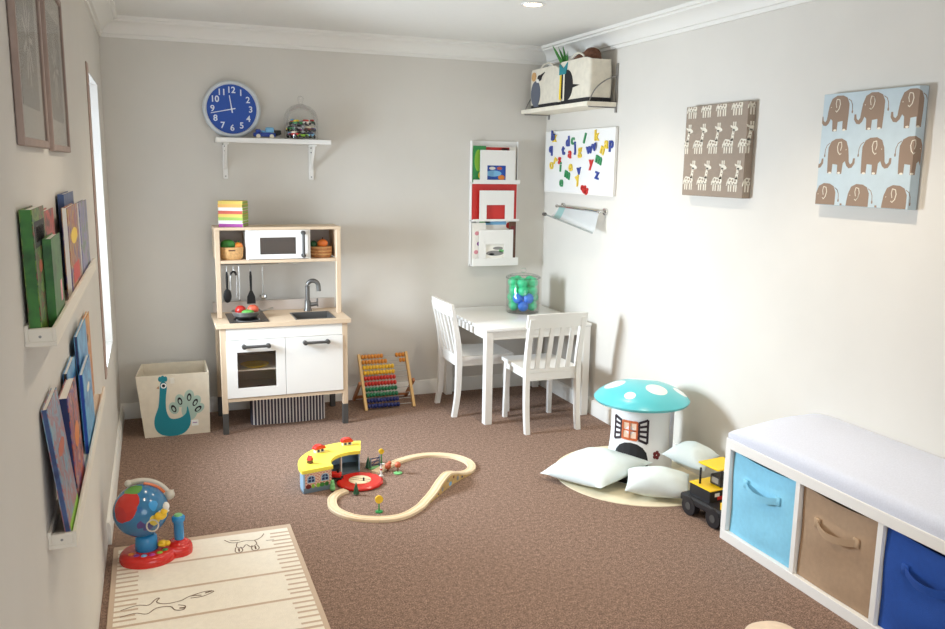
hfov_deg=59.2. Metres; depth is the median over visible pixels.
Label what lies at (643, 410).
stool
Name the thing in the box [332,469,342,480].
locomotive
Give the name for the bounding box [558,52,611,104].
bag
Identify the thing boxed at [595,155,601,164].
magnet
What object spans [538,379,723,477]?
baseboard
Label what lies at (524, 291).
ball
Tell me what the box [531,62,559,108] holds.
bag
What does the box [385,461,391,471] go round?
bush
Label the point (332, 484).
tree
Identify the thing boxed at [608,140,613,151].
magnet
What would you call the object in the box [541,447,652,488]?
pillow
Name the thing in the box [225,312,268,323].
cooktop
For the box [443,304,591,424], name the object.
table
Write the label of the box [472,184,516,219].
picture book
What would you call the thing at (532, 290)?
ball
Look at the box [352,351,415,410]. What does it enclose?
abacus
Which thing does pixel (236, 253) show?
basket
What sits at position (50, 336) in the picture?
ledge
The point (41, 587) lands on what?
wall
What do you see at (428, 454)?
track
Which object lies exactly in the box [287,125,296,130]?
toy car
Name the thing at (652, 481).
pillow
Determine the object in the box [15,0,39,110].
print
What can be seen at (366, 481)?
turntable
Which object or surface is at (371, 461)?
gate
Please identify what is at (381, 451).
signal
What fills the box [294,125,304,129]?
toy car
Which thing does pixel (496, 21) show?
ceiling
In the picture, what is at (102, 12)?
trim
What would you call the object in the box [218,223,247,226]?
book
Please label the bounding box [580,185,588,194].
magnet
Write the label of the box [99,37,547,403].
wall
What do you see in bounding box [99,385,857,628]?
floor
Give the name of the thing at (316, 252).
basket
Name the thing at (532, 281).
ball
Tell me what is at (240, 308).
tomato
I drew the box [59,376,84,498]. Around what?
picture book
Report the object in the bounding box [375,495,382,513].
signal
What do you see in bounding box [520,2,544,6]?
recessed light
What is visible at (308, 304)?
tap
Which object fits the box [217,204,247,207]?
book
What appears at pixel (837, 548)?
storage bin
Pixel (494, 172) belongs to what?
picture book
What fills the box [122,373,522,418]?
baseboard
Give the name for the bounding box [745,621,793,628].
pouf
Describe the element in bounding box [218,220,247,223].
book
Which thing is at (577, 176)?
magnet
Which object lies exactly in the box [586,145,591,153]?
magnet
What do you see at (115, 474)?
baseboard
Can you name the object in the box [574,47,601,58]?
plush toy
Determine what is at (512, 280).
ball
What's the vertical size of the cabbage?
0.060 m
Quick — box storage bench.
[720,438,944,628]
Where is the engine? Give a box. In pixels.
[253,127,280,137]
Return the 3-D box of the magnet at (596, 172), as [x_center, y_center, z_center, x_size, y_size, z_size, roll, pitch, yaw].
[0.705,-0.788,4.714,0.007,0.050,0.054,-3,11,-21]
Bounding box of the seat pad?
[728,414,944,540]
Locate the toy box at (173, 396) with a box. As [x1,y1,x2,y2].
[135,360,209,437]
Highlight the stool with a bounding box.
[594,378,689,483]
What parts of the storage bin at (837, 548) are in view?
handle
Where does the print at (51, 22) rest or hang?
attached to the framed picture at (50, 10)
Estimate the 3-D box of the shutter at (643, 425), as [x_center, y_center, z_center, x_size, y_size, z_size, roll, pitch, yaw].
[0.780,0.536,3.801,0.050,0.120,0.011,2,10,5]
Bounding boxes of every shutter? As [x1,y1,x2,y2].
[614,414,621,438]
[637,419,649,444]
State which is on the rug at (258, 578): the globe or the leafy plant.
the globe
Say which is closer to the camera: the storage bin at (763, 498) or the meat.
the storage bin at (763, 498)
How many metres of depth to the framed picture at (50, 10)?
2.08 m
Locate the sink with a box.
[290,311,335,319]
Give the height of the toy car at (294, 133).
0.028 m
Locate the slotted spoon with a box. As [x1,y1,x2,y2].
[223,272,231,302]
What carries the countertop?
on the play kitchen
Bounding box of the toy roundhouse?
[298,437,360,493]
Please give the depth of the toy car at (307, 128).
4.64 m
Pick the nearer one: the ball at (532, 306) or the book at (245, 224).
the book at (245, 224)
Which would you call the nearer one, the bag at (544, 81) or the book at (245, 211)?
the book at (245, 211)
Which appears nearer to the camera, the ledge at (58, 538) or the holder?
the ledge at (58, 538)
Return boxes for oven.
[226,338,285,398]
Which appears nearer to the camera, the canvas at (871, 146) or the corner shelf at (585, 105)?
the canvas at (871, 146)
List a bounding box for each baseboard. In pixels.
[106,404,123,544]
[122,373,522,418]
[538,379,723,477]
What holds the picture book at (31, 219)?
on the ledge at (50, 336)
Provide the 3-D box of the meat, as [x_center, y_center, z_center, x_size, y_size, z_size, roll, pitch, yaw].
[-1.203,-0.029,4.561,0.062,0.052,0.052,-3,11,-21]
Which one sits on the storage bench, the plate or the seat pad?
the seat pad
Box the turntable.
[337,472,382,491]
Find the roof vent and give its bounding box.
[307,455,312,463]
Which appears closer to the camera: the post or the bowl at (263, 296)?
the post
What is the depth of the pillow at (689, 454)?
3.73 m
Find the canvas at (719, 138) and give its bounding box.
[682,101,755,198]
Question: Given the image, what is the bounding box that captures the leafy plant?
[553,47,567,62]
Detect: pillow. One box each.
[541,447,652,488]
[625,466,688,497]
[662,441,718,470]
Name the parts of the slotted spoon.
handle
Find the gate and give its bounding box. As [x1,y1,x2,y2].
[368,455,379,469]
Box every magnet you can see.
[549,146,552,155]
[551,130,554,140]
[564,170,569,179]
[566,136,569,146]
[575,175,578,186]
[577,147,581,157]
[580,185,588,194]
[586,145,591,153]
[589,160,593,169]
[594,130,598,140]
[594,171,599,179]
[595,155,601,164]
[599,145,604,154]
[604,140,607,148]
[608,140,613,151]
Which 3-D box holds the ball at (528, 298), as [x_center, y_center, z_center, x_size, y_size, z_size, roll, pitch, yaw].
[0.343,-0.098,5.097,0.065,0.065,0.065,-3,11,-21]
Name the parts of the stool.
doorway, stem, post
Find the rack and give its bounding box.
[468,140,519,265]
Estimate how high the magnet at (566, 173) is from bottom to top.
0.060 m
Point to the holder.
(585, 219)
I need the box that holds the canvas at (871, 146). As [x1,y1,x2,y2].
[815,85,928,209]
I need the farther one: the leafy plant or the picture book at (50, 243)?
the leafy plant
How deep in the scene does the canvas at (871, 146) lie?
2.88 m
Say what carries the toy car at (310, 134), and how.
in the jar
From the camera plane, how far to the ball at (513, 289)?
5.09 m
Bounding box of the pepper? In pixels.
[310,240,316,246]
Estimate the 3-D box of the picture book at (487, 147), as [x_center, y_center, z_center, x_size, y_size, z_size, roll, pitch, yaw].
[0.144,-0.940,5.218,0.276,0.222,0.008,-3,11,-21]
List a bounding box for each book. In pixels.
[18,205,48,327]
[41,387,78,531]
[42,232,64,326]
[43,207,54,235]
[57,191,73,289]
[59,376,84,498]
[61,203,81,298]
[62,356,77,397]
[74,318,87,441]
[77,199,90,275]
[78,354,94,453]
[82,311,94,396]
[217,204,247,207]
[218,200,247,203]
[218,207,247,210]
[218,210,247,213]
[218,213,247,217]
[218,216,247,220]
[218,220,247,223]
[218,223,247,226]
[471,223,485,264]
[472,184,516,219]
[473,146,485,179]
[475,221,510,229]
[486,146,515,177]
[486,205,504,218]
[486,244,503,257]
[487,165,505,179]
[509,222,515,257]
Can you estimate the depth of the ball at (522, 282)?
5.05 m
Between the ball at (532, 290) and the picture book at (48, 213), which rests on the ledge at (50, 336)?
the picture book at (48, 213)
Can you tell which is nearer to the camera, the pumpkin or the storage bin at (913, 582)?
the storage bin at (913, 582)
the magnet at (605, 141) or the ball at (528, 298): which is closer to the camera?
the magnet at (605, 141)
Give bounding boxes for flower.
[653,451,659,459]
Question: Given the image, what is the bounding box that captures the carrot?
[234,241,242,247]
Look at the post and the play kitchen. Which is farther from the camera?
the play kitchen
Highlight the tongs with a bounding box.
[230,271,236,296]
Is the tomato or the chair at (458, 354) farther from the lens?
the chair at (458, 354)
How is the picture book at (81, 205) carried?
on the ledge at (50, 336)
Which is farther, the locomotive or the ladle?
the ladle
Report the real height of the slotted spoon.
0.175 m
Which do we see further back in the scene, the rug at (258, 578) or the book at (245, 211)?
the book at (245, 211)
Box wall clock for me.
[202,80,259,137]
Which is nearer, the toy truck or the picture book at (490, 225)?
the toy truck
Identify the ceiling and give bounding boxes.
[114,0,693,45]
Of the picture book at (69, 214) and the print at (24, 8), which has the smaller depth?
the print at (24, 8)
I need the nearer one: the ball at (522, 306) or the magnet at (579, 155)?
the magnet at (579, 155)
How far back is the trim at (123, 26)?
4.68 m
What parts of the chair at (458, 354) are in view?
post, rail, post, seat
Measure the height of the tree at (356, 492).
0.062 m
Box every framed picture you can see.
[6,0,49,148]
[40,0,70,152]
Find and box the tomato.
[235,305,245,312]
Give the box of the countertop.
[211,307,350,329]
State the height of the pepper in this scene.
0.048 m
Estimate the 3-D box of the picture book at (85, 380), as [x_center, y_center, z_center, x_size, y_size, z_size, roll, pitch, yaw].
[-1.020,0.231,2.205,0.010,0.205,0.250,-4,11,-20]
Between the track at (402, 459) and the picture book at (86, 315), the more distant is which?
the track at (402, 459)
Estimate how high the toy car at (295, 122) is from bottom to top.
0.028 m
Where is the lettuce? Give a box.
[241,309,253,312]
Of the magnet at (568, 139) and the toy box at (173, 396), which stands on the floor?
the toy box at (173, 396)
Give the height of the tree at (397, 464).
0.057 m
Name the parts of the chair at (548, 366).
leg, post, seat, leg, rail, post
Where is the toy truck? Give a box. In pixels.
[680,457,724,528]
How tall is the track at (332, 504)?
0.013 m
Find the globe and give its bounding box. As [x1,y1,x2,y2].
[112,478,192,569]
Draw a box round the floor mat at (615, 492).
[557,446,701,506]
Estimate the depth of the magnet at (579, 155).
4.88 m
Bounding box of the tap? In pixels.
[304,279,320,310]
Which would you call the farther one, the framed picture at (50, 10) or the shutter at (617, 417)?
the shutter at (617, 417)
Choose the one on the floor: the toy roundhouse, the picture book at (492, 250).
the toy roundhouse
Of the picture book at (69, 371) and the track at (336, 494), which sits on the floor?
the track at (336, 494)
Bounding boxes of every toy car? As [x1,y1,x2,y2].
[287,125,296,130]
[289,131,299,135]
[290,120,301,124]
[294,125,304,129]
[297,132,308,137]
[301,119,310,124]
[303,126,313,131]
[307,132,314,136]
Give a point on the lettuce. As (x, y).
(247, 310)
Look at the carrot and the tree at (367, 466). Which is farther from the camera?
the carrot
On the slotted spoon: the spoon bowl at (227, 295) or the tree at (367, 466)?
the spoon bowl at (227, 295)
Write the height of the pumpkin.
0.058 m
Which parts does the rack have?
panel, panel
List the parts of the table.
leg, leg, leg, leg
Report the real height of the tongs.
0.151 m
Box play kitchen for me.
[211,224,350,434]
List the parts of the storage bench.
panel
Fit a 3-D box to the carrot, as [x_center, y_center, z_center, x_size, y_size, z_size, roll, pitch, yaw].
[-1.284,-0.379,4.559,0.052,0.053,0.044,-3,11,-21]
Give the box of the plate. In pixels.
[241,360,268,367]
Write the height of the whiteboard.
0.376 m
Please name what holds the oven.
in the play kitchen
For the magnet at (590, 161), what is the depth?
4.77 m
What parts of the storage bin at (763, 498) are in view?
handle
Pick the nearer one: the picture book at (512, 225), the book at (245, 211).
the book at (245, 211)
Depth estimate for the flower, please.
3.82 m
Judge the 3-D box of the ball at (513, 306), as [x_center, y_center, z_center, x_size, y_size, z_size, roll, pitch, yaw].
[0.255,-0.057,5.129,0.065,0.065,0.065,-3,11,-21]
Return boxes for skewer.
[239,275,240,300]
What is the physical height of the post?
0.060 m
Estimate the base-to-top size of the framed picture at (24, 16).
0.415 m
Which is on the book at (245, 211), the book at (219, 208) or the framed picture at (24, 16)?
the book at (219, 208)
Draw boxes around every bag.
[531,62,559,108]
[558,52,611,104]
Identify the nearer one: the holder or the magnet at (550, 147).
the holder
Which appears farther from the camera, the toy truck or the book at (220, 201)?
the book at (220, 201)
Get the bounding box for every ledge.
[24,258,95,347]
[47,386,105,549]
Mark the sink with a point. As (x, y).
(309, 315)
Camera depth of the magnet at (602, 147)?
4.64 m
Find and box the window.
[85,61,112,378]
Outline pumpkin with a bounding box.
[317,237,327,246]
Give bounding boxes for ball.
[507,293,513,300]
[508,277,517,285]
[509,285,518,294]
[509,300,517,310]
[513,293,522,303]
[517,278,527,287]
[518,287,528,295]
[518,301,527,311]
[523,293,533,303]
[528,277,537,286]
[528,286,537,294]
[528,301,536,310]
[533,293,537,301]
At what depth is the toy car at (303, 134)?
4.62 m
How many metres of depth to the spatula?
4.70 m
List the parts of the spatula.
handle, blade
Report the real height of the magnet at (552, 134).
0.063 m
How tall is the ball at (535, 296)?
0.065 m
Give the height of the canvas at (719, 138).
0.403 m
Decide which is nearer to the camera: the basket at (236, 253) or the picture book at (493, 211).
the basket at (236, 253)
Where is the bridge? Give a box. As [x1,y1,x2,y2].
[422,470,471,502]
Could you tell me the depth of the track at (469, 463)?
4.07 m
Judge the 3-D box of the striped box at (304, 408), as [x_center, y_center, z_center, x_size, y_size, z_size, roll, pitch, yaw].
[-1.048,0.517,4.722,0.412,0.165,0.116,-3,11,-21]
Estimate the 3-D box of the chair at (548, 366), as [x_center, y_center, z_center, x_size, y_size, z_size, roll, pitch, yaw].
[0.389,0.290,4.685,0.355,0.670,0.421,-3,11,-21]
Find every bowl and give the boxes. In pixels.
[223,289,231,302]
[260,294,266,299]
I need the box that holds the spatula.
[247,271,255,303]
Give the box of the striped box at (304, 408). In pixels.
[250,395,324,424]
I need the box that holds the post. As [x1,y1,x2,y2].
[379,463,384,475]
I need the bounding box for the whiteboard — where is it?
[544,126,618,196]
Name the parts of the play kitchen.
leg, leg, leg, leg, rail, rail, microwave door, handle, cupboard door, handle, leg, leg, leg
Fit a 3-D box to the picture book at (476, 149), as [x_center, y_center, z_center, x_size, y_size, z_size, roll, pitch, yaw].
[0.043,-0.933,5.164,0.084,0.224,0.006,-3,11,-21]
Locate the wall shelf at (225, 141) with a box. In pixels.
[215,137,330,179]
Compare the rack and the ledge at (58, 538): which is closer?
the ledge at (58, 538)
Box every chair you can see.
[431,296,513,417]
[502,312,587,434]
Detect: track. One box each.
[327,499,379,522]
[328,488,348,499]
[371,457,408,474]
[380,499,429,522]
[404,452,456,460]
[453,455,475,472]
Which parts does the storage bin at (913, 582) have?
handle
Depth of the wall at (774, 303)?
3.44 m
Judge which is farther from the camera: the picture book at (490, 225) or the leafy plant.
the picture book at (490, 225)
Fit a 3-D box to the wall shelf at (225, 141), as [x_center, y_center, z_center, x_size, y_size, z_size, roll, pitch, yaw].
[-1.118,-0.874,4.685,0.623,0.225,0.149,-3,11,-21]
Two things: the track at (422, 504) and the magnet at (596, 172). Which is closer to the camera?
the track at (422, 504)
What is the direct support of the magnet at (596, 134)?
attached to the whiteboard
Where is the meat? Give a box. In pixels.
[247,305,258,311]
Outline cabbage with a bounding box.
[220,239,234,247]
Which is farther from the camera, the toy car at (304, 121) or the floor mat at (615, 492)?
the toy car at (304, 121)
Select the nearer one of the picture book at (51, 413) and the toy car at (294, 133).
the picture book at (51, 413)
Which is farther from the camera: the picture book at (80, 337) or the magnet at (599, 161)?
the magnet at (599, 161)
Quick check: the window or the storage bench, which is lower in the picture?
the storage bench
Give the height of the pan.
0.050 m
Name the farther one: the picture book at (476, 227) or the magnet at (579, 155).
the picture book at (476, 227)
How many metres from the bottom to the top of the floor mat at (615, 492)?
0.004 m
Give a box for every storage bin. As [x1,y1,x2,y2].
[729,452,795,567]
[797,486,877,617]
[878,527,944,628]
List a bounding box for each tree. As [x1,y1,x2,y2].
[330,480,334,491]
[353,483,358,494]
[365,457,370,468]
[393,462,401,474]
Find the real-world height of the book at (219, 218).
0.017 m
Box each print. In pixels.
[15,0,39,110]
[45,9,63,123]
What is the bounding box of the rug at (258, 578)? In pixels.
[106,524,330,628]
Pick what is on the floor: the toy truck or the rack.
the toy truck
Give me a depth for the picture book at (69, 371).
2.03 m
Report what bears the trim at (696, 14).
attached to the wall at (774, 303)
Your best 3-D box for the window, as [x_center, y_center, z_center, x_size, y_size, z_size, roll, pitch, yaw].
[-1.720,-0.422,3.697,0.136,1.280,0.790,-3,11,-21]
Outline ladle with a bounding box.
[260,272,266,299]
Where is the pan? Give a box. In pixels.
[231,307,273,318]
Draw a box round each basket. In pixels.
[220,246,242,259]
[310,245,331,257]
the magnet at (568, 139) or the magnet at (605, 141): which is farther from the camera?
the magnet at (568, 139)
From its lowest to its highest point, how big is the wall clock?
0.310 m
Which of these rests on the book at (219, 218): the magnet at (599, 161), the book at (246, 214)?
the book at (246, 214)
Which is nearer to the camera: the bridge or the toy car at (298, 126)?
the bridge
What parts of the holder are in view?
rail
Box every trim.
[84,0,116,35]
[99,15,547,64]
[541,0,814,64]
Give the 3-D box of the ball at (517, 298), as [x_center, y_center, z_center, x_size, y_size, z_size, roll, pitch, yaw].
[0.279,-0.099,5.097,0.065,0.065,0.065,-3,11,-21]
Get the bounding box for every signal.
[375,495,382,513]
[378,449,383,464]
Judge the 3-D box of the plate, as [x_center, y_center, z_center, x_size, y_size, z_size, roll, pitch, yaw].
[-1.187,0.274,4.537,0.150,0.014,0.150,-3,11,-21]
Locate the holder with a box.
[542,203,607,232]
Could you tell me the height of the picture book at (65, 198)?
0.232 m
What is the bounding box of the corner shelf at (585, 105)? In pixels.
[521,63,618,119]
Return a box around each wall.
[0,0,120,628]
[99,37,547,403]
[541,0,944,458]
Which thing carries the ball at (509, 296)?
in the glass jar

